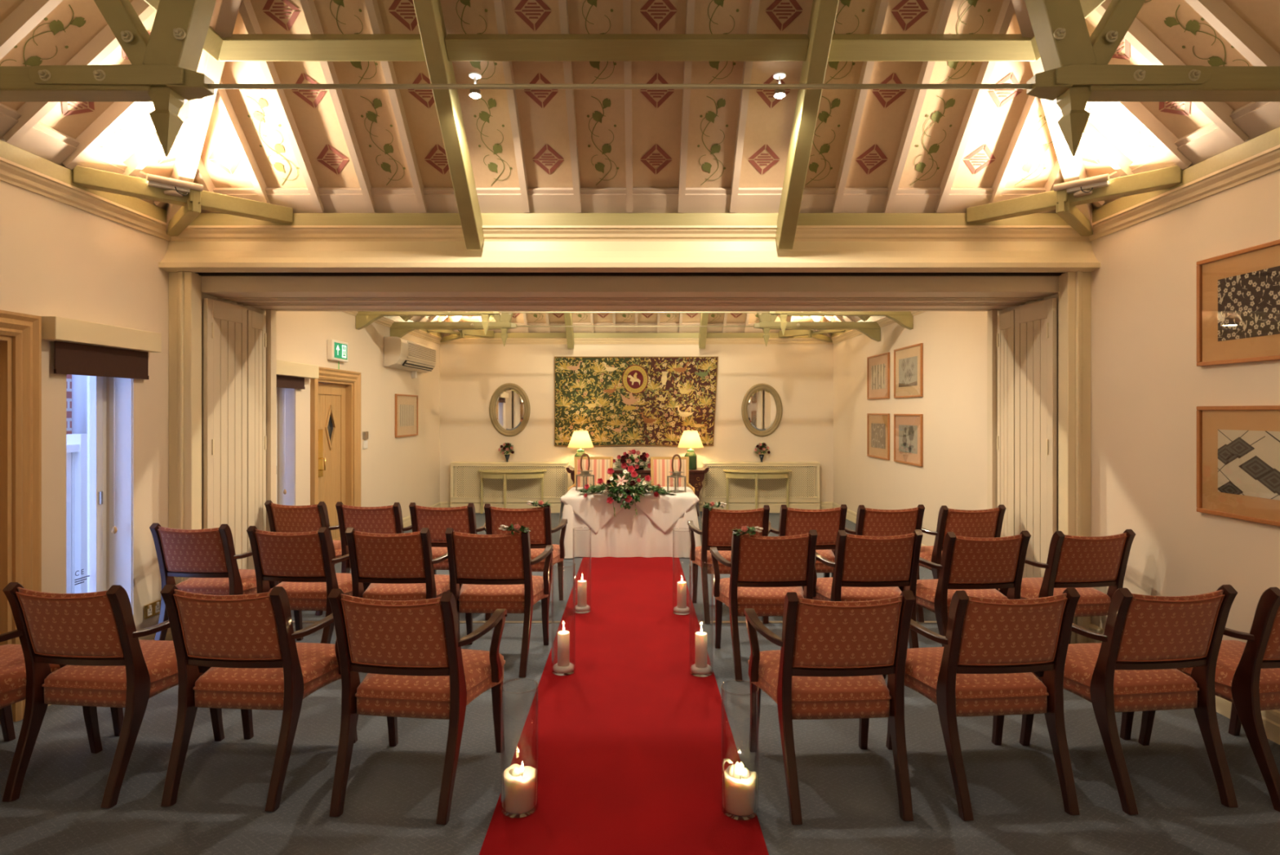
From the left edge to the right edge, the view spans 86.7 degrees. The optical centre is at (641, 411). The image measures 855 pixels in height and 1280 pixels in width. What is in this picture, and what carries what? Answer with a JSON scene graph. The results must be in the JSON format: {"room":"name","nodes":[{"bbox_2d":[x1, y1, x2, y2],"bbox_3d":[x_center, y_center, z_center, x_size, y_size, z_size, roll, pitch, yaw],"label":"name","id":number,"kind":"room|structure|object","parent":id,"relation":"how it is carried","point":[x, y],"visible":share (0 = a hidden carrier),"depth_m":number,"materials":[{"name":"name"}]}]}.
{"room":"wedding ceremony room","nodes":[
{"label":"wedding ceremony room","id":0,"kind":"room"},
{"bbox_2d":[0,180,439,630],"bbox_3d":[-3.385,0.090,5.135,0.270,3.020,12.070,0,0,0],"label":"wall","id":1,"kind":"structure","parent":0,"point":[58,259],"depth_m":4.42,"materials":[{"name":"paint"}]},
{"bbox_2d":[0,309,41,724],"bbox_3d":[-3.357,0.545,3.050,0.305,2.110,1.140,0,0,0],"label":"door","id":2,"kind":"structure","parent":1,"relation":"in","point":[20,334],"depth_m":3.51,"materials":[{"name":"brown wood"}]},
{"bbox_2d":[0,156,171,241],"bbox_3d":[-3.215,-1.218,2.010,0.070,0.093,5.320,0,0,0],"label":"trim","id":3,"kind":"structure","parent":1,"relation":"attached to","point":[12,173],"depth_m":3.86,"materials":[{"name":"paint"}]},
{"bbox_2d":[41,315,161,352],"bbox_3d":[-3.200,-0.453,4.048,0.100,0.125,0.805,0,0,0],"label":"window pelmet","id":4,"kind":"object","parent":1,"relation":"attached to","point":[54,328],"visible":0.8,"depth_m":3.93,"materials":[{"name":"beige paint"}]},
{"bbox_2d":[74,375,131,605],"bbox_3d":[-3.355,0.505,4.082,0.250,1.930,0.505,0,0,0],"label":"window","id":5,"kind":"structure","parent":1,"relation":"in","point":[120,542],"depth_m":4.33,"materials":[{"name":"white plastic"}]},
{"bbox_2d":[53,340,148,533],"bbox_3d":[-3.273,0.188,4.070,0.122,1.160,0.700,0,0,0],"label":"roller blind","id":6,"kind":"object","parent":5,"relation":"attached to","point":[70,358],"visible":1,"depth_m":4.06,"materials":[{"name":"brown fabric"}]},
{"bbox_2d":[276,387,294,505],"bbox_3d":[-3.355,0.545,6.120,0.250,1.850,0.500,0,0,0],"label":"window","id":7,"kind":"structure","parent":1,"relation":"in","point":[286,395],"depth_m":6.37,"materials":[{"name":"glass"}]},
{"bbox_2d":[276,360,319,378],"bbox_3d":[-3.200,-0.388,6.160,0.100,0.125,0.920,0,0,0],"label":"box","id":8,"kind":"object","parent":1,"relation":"attached to","point":[286,368],"visible":0.55,"depth_m":6.21,"materials":[{"name":"beige paint"}]},
{"bbox_2d":[310,366,360,540],"bbox_3d":[-3.357,0.575,7.200,0.305,2.050,1.100,0,0,0],"label":"door","id":9,"kind":"structure","parent":1,"relation":"in","point":[335,395],"depth_m":7.33,"materials":[{"name":"brown wood"}]},
{"bbox_2d":[395,393,417,437],"bbox_3d":[-3.236,0.050,9.355,0.027,0.575,0.860,0,0,0],"label":"framed picture","id":10,"kind":"object","parent":1,"relation":"attached to","point":[406,405],"visible":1,"depth_m":9.32,"materials":[{"name":"paper"}]},
{"bbox_2d":[383,336,436,377],"bbox_3d":[-3.134,-0.715,9.270,0.231,0.470,1.470,0,0,0],"label":"air conditioner","id":11,"kind":"object","parent":1,"relation":"attached to","point":[399,353],"visible":1,"depth_m":8.87,"materials":[{"name":"beige plastic"}]},
{"bbox_2d":[407,341,435,364],"bbox_3d":[-3.025,-0.810,9.370,0.014,0.210,1.200,0,0,0],"label":"grille","id":12,"kind":"object","parent":11,"relation":"attached to","point":[416,352],"depth_m":9.29,"materials":[{"name":"beige plastic"}]},
{"bbox_2d":[201,293,1058,530],"bbox_3d":[-0.080,0.075,5.135,6.340,3.050,0.930,0,0,0],"label":"wall partition","id":13,"kind":"structure","parent":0,"point":[203,295],"depth_m":4.80,"materials":[{"name":"paint"}]},
{"bbox_2d":[168,271,201,640],"bbox_3d":[-3.165,0.320,4.688,0.170,2.560,0.125,0,0,0],"label":"trim","id":14,"kind":"structure","parent":13,"relation":"attached to","point":[184,287],"depth_m":4.65,"materials":[{"name":"beige paint"}]},
{"bbox_2d":[203,297,276,568],"bbox_3d":[-3.050,0.383,5.184,0.070,2.425,0.832,0,0,0],"label":"door","id":15,"kind":"structure","parent":13,"relation":"in","point":[240,343],"depth_m":5.09,"materials":[{"name":"grey paint"}]},
{"bbox_2d":[158,241,1100,272],"bbox_3d":[-0.080,-1.066,4.615,6.340,0.212,0.110,0,0,0],"label":"trim","id":16,"kind":"structure","parent":13,"relation":"attached to","point":[184,256],"depth_m":4.62,"materials":[{"name":"beige paint"}]},
{"bbox_2d":[170,225,1088,241],"bbox_3d":[-0.080,-1.218,4.635,6.340,0.093,0.070,0,0,0],"label":"trim","id":17,"kind":"structure","parent":13,"relation":"attached to","point":[192,233],"depth_m":4.63,"materials":[{"name":"paint"}]},
{"bbox_2d":[195,272,1063,275],"bbox_3d":[-0.080,-0.964,4.793,6.060,0.025,0.155,0,0,0],"label":"trim","id":18,"kind":"structure","parent":13,"relation":"attached to","point":[199,273],"depth_m":4.71,"materials":[{"name":"wood"}]},
{"bbox_2d":[200,275,1058,311],"bbox_3d":[-0.080,-0.889,5.178,6.060,0.123,0.875,0,0,0],"label":"ceiling beam","id":19,"kind":"structure","parent":13,"relation":"attached to","point":[275,293],"depth_m":4.77,"materials":[{"name":"grey paint"}]},
{"bbox_2d":[986,297,1057,577],"bbox_3d":[2.890,0.383,5.184,0.070,2.425,0.832,0,0,0],"label":"door","id":20,"kind":"structure","parent":13,"relation":"in","point":[1022,341],"depth_m":5.09,"materials":[{"name":"grey paint"}]},
{"bbox_2d":[1058,271,1090,643],"bbox_3d":[3.005,0.320,4.688,0.170,2.560,0.125,0,0,0],"label":"trim","id":21,"kind":"structure","parent":13,"relation":"attached to","point":[1074,287],"depth_m":4.65,"materials":[{"name":"beige paint"}]},
{"bbox_2d":[383,311,884,348],"bbox_3d":[-0.080,-2.433,8.260,6.400,2.846,5.380,0,0,0],"label":"ceiling","id":22,"kind":"structure","parent":0,"point":[520,318],"depth_m":10.74,"materials":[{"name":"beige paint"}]},
{"bbox_2d":[355,311,913,335],"bbox_3d":[-0.080,-1.623,7.728,6.332,1.495,0.149,0,0,0],"label":"roof truss","id":23,"kind":"object","parent":22,"relation":"attached to","point":[363,318],"visible":0.34,"depth_m":7.69,"materials":[{"name":"wood"}]},
{"bbox_2d":[390,311,880,346],"bbox_3d":[-0.080,-1.595,8.777,6.332,1.495,0.149,0,0,0],"label":"roof truss","id":24,"kind":"object","parent":22,"relation":"attached to","point":[872,330],"visible":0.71,"depth_m":8.74,"materials":[{"name":"paint"}]},
{"bbox_2d":[440,332,833,502],"bbox_3d":[-0.080,0.090,11.045,6.340,3.020,0.250,0,0,0],"label":"wall","id":25,"kind":"structure","parent":0,"point":[802,375],"depth_m":10.92,"materials":[{"name":"paint"}]},
{"bbox_2d":[488,382,530,435],"bbox_3d":[-2.120,-0.035,10.899,0.660,0.860,0.039,0,0,0],"label":"oval mirror","id":26,"kind":"object","parent":25,"relation":"attached to","point":[509,408],"visible":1,"depth_m":10.90,"materials":[{"name":"clear glass"}]},
{"bbox_2d":[495,388,524,430],"bbox_3d":[-2.120,-0.035,10.906,0.476,0.670,0.005,0,0,0],"label":"mirror glass","id":27,"kind":"object","parent":26,"relation":"attached to","point":[509,402],"depth_m":10.90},
{"bbox_2d":[554,355,718,446],"bbox_3d":[-0.083,-0.166,10.897,2.635,1.448,0.037,0,0,0],"label":"tapestry","id":28,"kind":"object","parent":25,"relation":"attached to","point":[620,401],"visible":0.95,"depth_m":10.90,"materials":[{"name":"multicoloured fabric"}]},
{"bbox_2d":[440,337,832,344],"bbox_3d":[-0.080,-1.137,10.885,6.340,0.093,0.070,0,0,0],"label":"trim","id":29,"kind":"structure","parent":25,"relation":"attached to","point":[462,340],"depth_m":10.88,"materials":[{"name":"paint"}]},
{"bbox_2d":[741,382,782,436],"bbox_3d":[1.940,-0.030,10.899,0.660,0.860,0.039,0,0,0],"label":"oval mirror","id":30,"kind":"object","parent":25,"relation":"attached to","point":[762,409],"visible":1,"depth_m":10.90,"materials":[{"name":"clear glass"}]},
{"bbox_2d":[747,389,776,430],"bbox_3d":[1.940,-0.030,10.906,0.476,0.670,0.005,0,0,0],"label":"mirror glass","id":31,"kind":"object","parent":30,"relation":"attached to","point":[762,403],"depth_m":10.90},
{"bbox_2d":[0,0,1279,249],"bbox_3d":[-0.080,-2.518,2.010,6.400,2.846,5.380,0,0,0],"label":"ceiling","id":32,"kind":"structure","parent":0,"point":[260,157],"depth_m":4.08,"materials":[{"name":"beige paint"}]},
{"bbox_2d":[146,173,203,197],"bbox_3d":[-2.826,-1.348,4.096,0.280,0.093,0.125,0,0,-45],"label":"floodlight","id":33,"kind":"object","parent":32,"relation":"attached to","point":[174,186],"visible":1,"depth_m":4.06,"materials":[{"name":"white metal"}]},
{"bbox_2d":[146,180,190,193],"bbox_3d":[-2.835,-1.363,4.105,0.260,0.045,0.100,0,0,-45],"label":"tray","id":34,"kind":"object","parent":33,"relation":"on","point":[171,187],"depth_m":4.06,"materials":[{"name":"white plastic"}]},
{"bbox_2d":[0,0,1279,156],"bbox_3d":[-0.080,-1.704,2.527,6.332,1.495,0.149,0,0,0],"label":"roof truss","id":35,"kind":"object","parent":32,"relation":"attached to","point":[162,72],"visible":1,"depth_m":2.50,"materials":[{"name":"green paint"}]},
{"bbox_2d":[147,85,184,156],"bbox_3d":[-1.780,-1.119,2.540,0.080,0.325,0.080,0,0,0],"label":"pendant","id":36,"kind":"object","parent":35,"relation":"attached to","point":[167,101],"depth_m":2.51,"materials":[{"name":"green paint"}]},
{"bbox_2d":[1056,85,1091,156],"bbox_3d":[1.620,-1.119,2.540,0.080,0.325,0.080,0,0,0],"label":"pendant","id":37,"kind":"object","parent":35,"relation":"attached to","point":[1072,101],"depth_m":2.51,"materials":[{"name":"green paint"}]},
{"bbox_2d":[1053,173,1109,197],"bbox_3d":[2.666,-1.348,4.096,0.280,0.093,0.125,0,0,45],"label":"floodlight","id":38,"kind":"object","parent":32,"relation":"attached to","point":[1082,186],"visible":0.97,"depth_m":4.06,"materials":[{"name":"white metal"}]},
{"bbox_2d":[1066,180,1108,193],"bbox_3d":[2.675,-1.363,4.105,0.260,0.045,0.100,0,0,45],"label":"light fixture","id":39,"kind":"object","parent":38,"relation":"on","point":[1084,186],"depth_m":4.06,"materials":[{"name":"white plastic"}]},
{"bbox_2d":[0,511,1279,854],"bbox_3d":[-0.080,1.660,5.135,7.140,0.120,12.070,0,0,0],"label":"floor","id":40,"kind":"structure","parent":0,"point":[849,800],"depth_m":2.95,"materials":[{"name":"grey carpet"}]},
{"bbox_2d":[0,629,102,753],"bbox_3d":[-2.885,1.157,2.980,0.672,0.898,0.623,0,0,13],"label":"armchair","id":41,"kind":"object","parent":40,"relation":"on","point":[12,664],"visible":0.29,"depth_m":3.04,"materials":[{"name":"fabric"}]},
{"bbox_2d":[2,582,224,808],"bbox_3d":[-2.352,1.157,3.061,0.672,0.898,0.623,0,0,6],"label":"armchair","id":42,"kind":"object","parent":40,"relation":"on","point":[95,634],"visible":0.87,"depth_m":2.84,"materials":[{"name":"fabric"}]},
{"bbox_2d":[149,522,279,639],"bbox_3d":[-2.845,1.157,4.569,0.672,0.898,0.623,0,0,5],"label":"armchair","id":43,"kind":"object","parent":40,"relation":"on","point":[208,557],"visible":0.62,"depth_m":4.34,"materials":[{"name":"fabric"}]},
{"bbox_2d":[160,583,357,811],"bbox_3d":[-1.685,1.157,3.033,0.672,0.898,0.623,0,0,4],"label":"armchair","id":44,"kind":"object","parent":40,"relation":"on","point":[251,651],"visible":0.92,"depth_m":2.81,"materials":[{"name":"fabric"}]},
{"bbox_2d":[264,500,342,615],"bbox_3d":[-2.714,1.157,5.659,0.672,0.898,0.623,0,0,9],"label":"armchair","id":45,"kind":"object","parent":40,"relation":"on","point":[282,517],"visible":0.38,"depth_m":5.39,"materials":[{"name":"fabric"}]},
{"bbox_2d":[246,525,366,643],"bbox_3d":[-2.162,1.157,4.457,0.672,0.898,0.623,0,0,6],"label":"armchair","id":46,"kind":"object","parent":40,"relation":"on","point":[302,563],"visible":0.77,"depth_m":4.23,"materials":[{"name":"red fabric"}]},
{"bbox_2d":[335,501,412,573],"bbox_3d":[-2.129,1.157,5.591,0.672,0.898,0.623,0,0,4],"label":"armchair","id":47,"kind":"object","parent":40,"relation":"on","point":[388,519],"visible":0.35,"depth_m":5.33,"materials":[{"name":"fabric"}]},
{"bbox_2d":[345,527,460,638],"bbox_3d":[-1.545,1.157,4.419,0.672,0.898,0.623,0,0,2],"label":"armchair","id":48,"kind":"object","parent":40,"relation":"on","point":[397,566],"visible":0.72,"depth_m":4.18,"materials":[{"name":"fabric"}]},
{"bbox_2d":[328,588,506,824],"bbox_3d":[-0.961,1.157,2.954,0.672,0.898,0.623,0,0,7],"label":"armchair","id":49,"kind":"object","parent":40,"relation":"on","point":[411,654],"visible":1,"depth_m":2.73,"materials":[{"name":"orange fabric"}]},
{"bbox_2d":[408,502,484,617],"bbox_3d":[-1.540,1.157,5.552,0.672,0.898,0.623,0,0,4],"label":"armchair","id":50,"kind":"object","parent":40,"relation":"on","point":[461,518],"visible":0.34,"depth_m":5.29,"materials":[{"name":"fabric"}]},
{"bbox_2d":[444,528,553,676],"bbox_3d":[-0.928,1.157,4.394,0.672,0.898,0.623,0,0,2],"label":"armchair","id":51,"kind":"object","parent":40,"relation":"on","point":[487,573],"visible":0.98,"depth_m":4.18,"materials":[{"name":"red fabric"}]},
{"bbox_2d":[449,461,568,512],"bbox_3d":[-2.100,1.200,10.825,1.868,0.800,0.187,0,0,0],"label":"radiator cover","id":52,"kind":"object","parent":40,"relation":"on","point":[519,491],"visible":0.78,"depth_m":10.77,"materials":[{"name":"beige paint"}]},
{"bbox_2d":[453,466,564,497],"bbox_3d":[-2.100,1.107,10.768,1.779,0.494,0.004,0,0,0],"label":"lattice grille","id":53,"kind":"object","parent":52,"relation":"attached to","point":[492,487],"depth_m":10.77,"materials":[{"name":"beige paint"}]},
{"bbox_2d":[478,469,546,513],"bbox_3d":[-2.040,1.257,10.555,1.080,0.694,0.330,0,0,0],"label":"table","id":54,"kind":"object","parent":40,"relation":"on","point":[486,473],"visible":0.89,"depth_m":10.48,"materials":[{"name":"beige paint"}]},
{"bbox_2d":[484,503,567,620],"bbox_3d":[-0.952,1.157,5.496,0.672,0.898,0.623,0,0,1],"label":"armchair","id":55,"kind":"object","parent":40,"relation":"on","point":[538,519],"visible":0.6,"depth_m":5.25,"materials":[{"name":"fabric"}]},
{"bbox_2d":[567,456,613,491],"bbox_3d":[-0.625,1.094,8.597,0.586,1.012,0.604,0,0,0],"label":"striped armchair","id":56,"kind":"object","parent":40,"relation":"on","point":[599,465],"visible":0.37,"depth_m":8.83,"materials":[{"name":"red fabric"}]},
{"bbox_2d":[479,556,768,854],"bbox_3d":[-0.086,1.594,4.450,1.112,0.010,6.500,0,0,0],"label":"carpet runner","id":57,"kind":"object","parent":40,"relation":"on","point":[629,741],"visible":0.76,"depth_m":3.31,"materials":[{"name":"red carpet"}]},
{"bbox_2d":[500,678,538,817],"bbox_3d":[-0.489,1.342,2.720,0.151,0.493,0.151,0,0,0],"label":"vase","id":58,"kind":"object","parent":57,"relation":"on","point":[518,783],"visible":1,"depth_m":2.68,"materials":[{"name":"clear glass"}]},
{"bbox_2d":[502,762,537,813],"bbox_3d":[-0.489,1.484,2.720,0.139,0.176,0.139,0,0,0],"label":"candle","id":59,"kind":"object","parent":58,"relation":"on","point":[519,782],"depth_m":2.67,"materials":[{"name":"wax"}]},
{"bbox_2d":[551,561,575,675],"bbox_3d":[-0.477,1.260,4.150,0.149,0.658,0.149,0,0,0],"label":"vase","id":60,"kind":"object","parent":57,"relation":"on","point":[563,664],"visible":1,"depth_m":4.12,"materials":[{"name":"clear glass"}]},
{"bbox_2d":[557,624,569,666],"bbox_3d":[-0.477,1.428,4.150,0.074,0.251,0.074,0,0,0],"label":"candle","id":61,"kind":"object","parent":60,"relation":"on","point":[563,636],"depth_m":4.12,"materials":[{"name":"wax"}]},
{"bbox_2d":[573,526,591,613],"bbox_3d":[-0.474,1.260,5.410,0.149,0.658,0.149,0,0,0],"label":"vase","id":62,"kind":"object","parent":57,"relation":"on","point":[582,606],"visible":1,"depth_m":5.38,"materials":[{"name":"clear glass"}]},
{"bbox_2d":[688,562,713,676],"bbox_3d":[0.364,1.260,4.130,0.149,0.658,0.149,0,0,0],"label":"vase","id":63,"kind":"object","parent":57,"relation":"on","point":[700,667],"visible":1,"depth_m":4.10,"materials":[{"name":"clear glass"}]},
{"bbox_2d":[695,626,706,667],"bbox_3d":[0.364,1.428,4.130,0.074,0.251,0.074,0,0,0],"label":"candle","id":64,"kind":"object","parent":63,"relation":"on","point":[700,636],"depth_m":4.10,"materials":[{"name":"wax"}]},
{"bbox_2d":[721,679,759,819],"bbox_3d":[0.393,1.342,2.705,0.151,0.493,0.151,0,0,0],"label":"vase","id":65,"kind":"object","parent":57,"relation":"on","point":[740,784],"visible":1,"depth_m":2.66,"materials":[{"name":"clear glass"}]},
{"bbox_2d":[722,758,757,815],"bbox_3d":[0.393,1.478,2.705,0.139,0.189,0.139,0,0,0],"label":"candle","id":66,"kind":"object","parent":65,"relation":"on","point":[740,784],"depth_m":2.66,"materials":[{"name":"wax"}]},
{"bbox_2d":[565,465,709,515],"bbox_3d":[-0.060,1.223,10.550,2.188,0.754,0.400,0,0,0],"label":"sideboard","id":67,"kind":"object","parent":40,"relation":"on","point":[696,476],"visible":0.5,"depth_m":10.38,"materials":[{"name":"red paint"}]},
{"bbox_2d":[677,430,703,469],"bbox_3d":[0.765,0.591,10.550,0.416,0.598,0.416,0,0,0],"label":"table lamp","id":68,"kind":"object","parent":67,"relation":"on","point":[690,439],"visible":0.98,"depth_m":10.45,"materials":[{"name":"fabric"}]},
{"bbox_2d":[650,456,694,493],"bbox_3d":[0.370,1.094,8.597,0.586,1.012,0.604,0,0,0],"label":"striped armchair","id":69,"kind":"object","parent":40,"relation":"on","point":[660,466],"visible":0.27,"depth_m":8.83,"materials":[{"name":"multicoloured fabric"}]},
{"bbox_2d":[687,505,771,623],"bbox_3d":[0.714,1.157,5.415,0.672,0.898,0.623,0,0,-1],"label":"armchair","id":70,"kind":"object","parent":40,"relation":"on","point":[717,525],"visible":0.65,"depth_m":5.17,"materials":[{"name":"fabric"}]},
{"bbox_2d":[723,469,791,509],"bbox_3d":[1.830,1.257,10.555,1.080,0.694,0.330,0,0,0],"label":"table","id":71,"kind":"object","parent":40,"relation":"on","point":[735,473],"visible":0.89,"depth_m":10.48,"materials":[{"name":"green paint"}]},
{"bbox_2d":[702,461,820,512],"bbox_3d":[1.900,1.200,10.825,1.868,0.800,0.187,0,0,0],"label":"radiator cover","id":72,"kind":"object","parent":40,"relation":"on","point":[771,492],"visible":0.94,"depth_m":10.77,"materials":[{"name":"beige paint"}]},
{"bbox_2d":[705,466,817,497],"bbox_3d":[1.900,1.107,10.768,1.779,0.494,0.004,0,0,0],"label":"lattice grille","id":73,"kind":"object","parent":72,"relation":"attached to","point":[738,487],"depth_m":10.77,"materials":[{"name":"beige paint"}]},
{"bbox_2d":[710,529,817,680],"bbox_3d":[0.790,1.157,4.334,0.672,0.898,0.623,0,0,-2],"label":"armchair","id":74,"kind":"object","parent":40,"relation":"on","point":[763,569],"visible":0.94,"depth_m":4.11,"materials":[{"name":"red fabric"}]},
{"bbox_2d":[770,504,847,617],"bbox_3d":[1.307,1.157,5.450,0.672,0.898,0.623,0,0,-2],"label":"armchair","id":75,"kind":"object","parent":40,"relation":"on","point":[827,522],"visible":0.44,"depth_m":5.19,"materials":[{"name":"fabric"}]},
{"bbox_2d":[743,590,915,824],"bbox_3d":[0.807,1.157,2.942,0.672,0.898,0.623,0,0,-3],"label":"armchair","id":76,"kind":"object","parent":40,"relation":"on","point":[834,659],"visible":1,"depth_m":2.72,"materials":[{"name":"fabric"}]},
{"bbox_2d":[813,529,923,648],"bbox_3d":[1.422,1.157,4.337,0.672,0.898,0.623,0,0,-2],"label":"armchair","id":77,"kind":"object","parent":40,"relation":"on","point":[866,567],"visible":0.73,"depth_m":4.10,"materials":[{"name":"red fabric"}]},
{"bbox_2d":[831,504,924,622],"bbox_3d":[1.891,1.157,5.439,0.672,0.898,0.623,0,0,-3],"label":"armchair","id":78,"kind":"object","parent":40,"relation":"on","point":[869,522],"visible":0.28,"depth_m":5.17,"materials":[{"name":"fabric"}]},
{"bbox_2d":[919,504,1006,578],"bbox_3d":[2.491,1.157,5.417,0.672,0.898,0.623,0,0,-6],"label":"armchair","id":79,"kind":"object","parent":40,"relation":"on","point":[981,523],"visible":0.38,"depth_m":5.16,"materials":[{"name":"fabric"}]},
{"bbox_2d":[903,530,1031,646],"bbox_3d":[2.032,1.157,4.287,0.672,0.898,0.623,0,0,-5],"label":"armchair","id":80,"kind":"object","parent":40,"relation":"on","point":[979,566],"visible":0.7,"depth_m":4.05,"materials":[{"name":"red fabric"}]},
{"bbox_2d":[885,587,1080,820],"bbox_3d":[1.474,1.157,2.973,0.672,0.898,0.623,0,0,-5],"label":"armchair","id":81,"kind":"object","parent":40,"relation":"on","point":[992,649],"visible":0.92,"depth_m":2.75,"materials":[{"name":"orange fabric"}]},
{"bbox_2d":[998,528,1135,644],"bbox_3d":[2.678,1.157,4.326,0.672,0.898,0.623,0,0,-7],"label":"armchair","id":82,"kind":"object","parent":40,"relation":"on","point":[1082,563],"visible":0.7,"depth_m":4.09,"materials":[{"name":"fabric"}]},
{"bbox_2d":[1019,584,1238,814],"bbox_3d":[2.139,1.157,3.018,0.672,0.898,0.623,0,0,-6],"label":"armchair","id":83,"kind":"object","parent":40,"relation":"on","point":[1145,639],"visible":0.86,"depth_m":2.79,"materials":[{"name":"orange fabric"}]},
{"bbox_2d":[1137,586,1279,811],"bbox_3d":[2.734,1.157,3.045,0.672,0.898,0.623,0,0,-11],"label":"armchair","id":84,"kind":"object","parent":40,"relation":"on","point":[1247,674],"visible":0.73,"depth_m":2.81,"materials":[{"name":"brown wood"}]},
{"bbox_3d":[-0.130,1.260,7.810,1.360,0.681,0.680,0,0,0],"label":"table","id":85,"kind":"object","parent":40,"relation":"on","visible":0},
{"bbox_2d":[560,502,701,558],"bbox_3d":[-0.130,1.250,7.810,1.606,0.676,0.924,0,0,0],"label":"tablecloth","id":86,"kind":"object","parent":85,"relation":"on","point":[626,535],"visible":0.54,"depth_m":7.42,"materials":[{"name":"white fabric"}]},
{"bbox_2d":[558,486,627,534],"bbox_3d":[-0.356,1.125,7.813,1.209,0.439,0.834,0,0,0],"label":"cloth","id":87,"kind":"object","parent":86,"relation":"on","point":[593,509],"visible":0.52,"depth_m":7.42,"materials":[{"name":"fabric"}]},
{"bbox_2d":[602,486,702,533],"bbox_3d":[0.109,1.121,7.811,1.194,0.439,0.835,0,0,0],"label":"cloth","id":88,"kind":"object","parent":86,"relation":"on","point":[664,510],"visible":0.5,"depth_m":7.42,"materials":[{"name":"fabric"}]},
{"bbox_2d":[577,465,676,516],"bbox_3d":[-0.159,0.866,7.503,1.093,0.546,0.436,0,0,0],"label":"flower arrangement","id":89,"kind":"object","parent":88,"relation":"on","point":[631,489],"visible":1,"depth_m":7.41,"materials":[{"name":"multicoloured plant"}]},
{"bbox_2d":[833,169,1279,711],"bbox_3d":[3.225,0.090,5.135,0.270,3.020,12.070,0,0,0],"label":"wall","id":90,"kind":"structure","parent":0,"point":[1148,386],"depth_m":4.22,"materials":[{"name":"paint"}]},
{"bbox_2d":[866,413,889,460],"bbox_3d":[3.075,0.310,8.810,0.027,0.580,0.780,0,0,0],"label":"framed picture","id":91,"kind":"object","parent":90,"relation":"attached to","point":[877,424],"visible":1,"depth_m":8.79,"materials":[{"name":"paper"}]},
{"bbox_2d":[866,351,889,399],"bbox_3d":[3.075,-0.455,8.810,0.027,0.575,0.780,0,0,0],"label":"framed picture","id":92,"kind":"object","parent":90,"relation":"attached to","point":[878,365],"visible":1,"depth_m":8.79,"materials":[{"name":"paper"}]},
{"bbox_2d":[893,342,923,398],"bbox_3d":[3.075,-0.460,7.830,0.027,0.590,0.800,0,0,0],"label":"framed picture","id":93,"kind":"object","parent":90,"relation":"attached to","point":[908,360],"visible":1,"depth_m":7.79,"materials":[{"name":"paper"}]},
{"bbox_2d":[898,355,917,386],"bbox_3d":[3.077,-0.460,7.830,0.004,0.330,0.540,0,0,0],"label":"print","id":94,"kind":"object","parent":93,"relation":"attached to","point":[908,365],"depth_m":7.82},
{"bbox_2d":[893,413,923,466],"bbox_3d":[3.075,0.312,7.830,0.027,0.578,0.800,0,0,0],"label":"framed picture","id":95,"kind":"object","parent":90,"relation":"attached to","point":[908,428],"visible":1,"depth_m":7.79,"materials":[{"name":"paper"}]},
{"bbox_2d":[898,424,917,453],"bbox_3d":[3.077,0.312,7.830,0.004,0.318,0.540,0,0,0],"label":"print","id":96,"kind":"object","parent":95,"relation":"attached to","point":[908,433],"depth_m":7.82},
{"bbox_2d":[1088,144,1279,241],"bbox_3d":[3.055,-1.218,2.010,0.070,0.093,5.320,0,0,0],"label":"trim","id":97,"kind":"structure","parent":90,"relation":"attached to","point":[1267,162],"depth_m":3.74,"materials":[{"name":"paint"}]},
{"bbox_2d":[1088,622,1279,744],"bbox_3d":[3.079,1.525,2.010,0.022,0.150,5.320,0,0,0],"label":"baseboard","id":98,"kind":"structure","parent":90,"relation":"attached to","point":[1270,717],"depth_m":3.33,"materials":[{"name":"beige paint"}]},
{"bbox_2d":[1196,405,1279,526],"bbox_3d":[3.075,0.260,3.342,0.027,0.582,0.800,0,0,0],"label":"framed picture","id":99,"kind":"object","parent":90,"relation":"attached to","point":[1238,446],"visible":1,"depth_m":3.49,"materials":[{"name":"brown paper"}]},
{"bbox_2d":[1217,429,1279,500],"bbox_3d":[3.077,0.260,3.342,0.005,0.332,0.550,0,0,0],"label":"print","id":100,"kind":"object","parent":99,"relation":"attached to","point":[1249,460],"depth_m":3.43,"materials":[{"name":"paper"}]},
{"bbox_2d":[1196,239,1279,366],"bbox_3d":[3.075,-0.540,3.342,0.027,0.578,0.800,0,0,0],"label":"framed picture","id":101,"kind":"object","parent":90,"relation":"attached to","point":[1238,291],"visible":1,"depth_m":3.49,"materials":[{"name":"brown paper"}]},
{"bbox_2d":[1217,266,1279,341],"bbox_3d":[3.077,-0.540,3.342,0.004,0.328,0.550,0,0,0],"label":"print","id":102,"kind":"object","parent":101,"relation":"attached to","point":[1249,299],"depth_m":3.43,"materials":[{"name":"paper"}]},
{"label":"outside","id":103,"kind":"structure","parent":0,"visible":0},
{"bbox_3d":[-4.865,1.660,6.250,2.430,0.120,9.500,0,0,0],"label":"floor","id":104,"kind":"structure","parent":103,"visible":0},
{"bbox_2d":[66,373,71,434],"bbox_3d":[-5.355,-0.650,6.250,0.250,4.500,6.500,0,0,0],"label":"brick wall","id":105,"kind":"structure","parent":104,"relation":"on","point":[68,377],"depth_m":6.19,"materials":[{"name":"brick"}]},
{"bbox_2d":[71,374,87,434],"bbox_3d":[-5.140,-0.600,6.200,0.110,4.400,0.110,0,0,0],"label":"downpipe","id":106,"kind":"object","parent":105,"relation":"attached to","point":[79,383],"visible":0.02,"depth_m":6.16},
{"bbox_2d":[66,433,87,593],"bbox_3d":[-4.565,0.890,5.925,0.130,1.420,2.650,0,0,0],"label":"fence","id":107,"kind":"object","parent":104,"relation":"on","point":[76,443],"visible":0.06,"depth_m":5.44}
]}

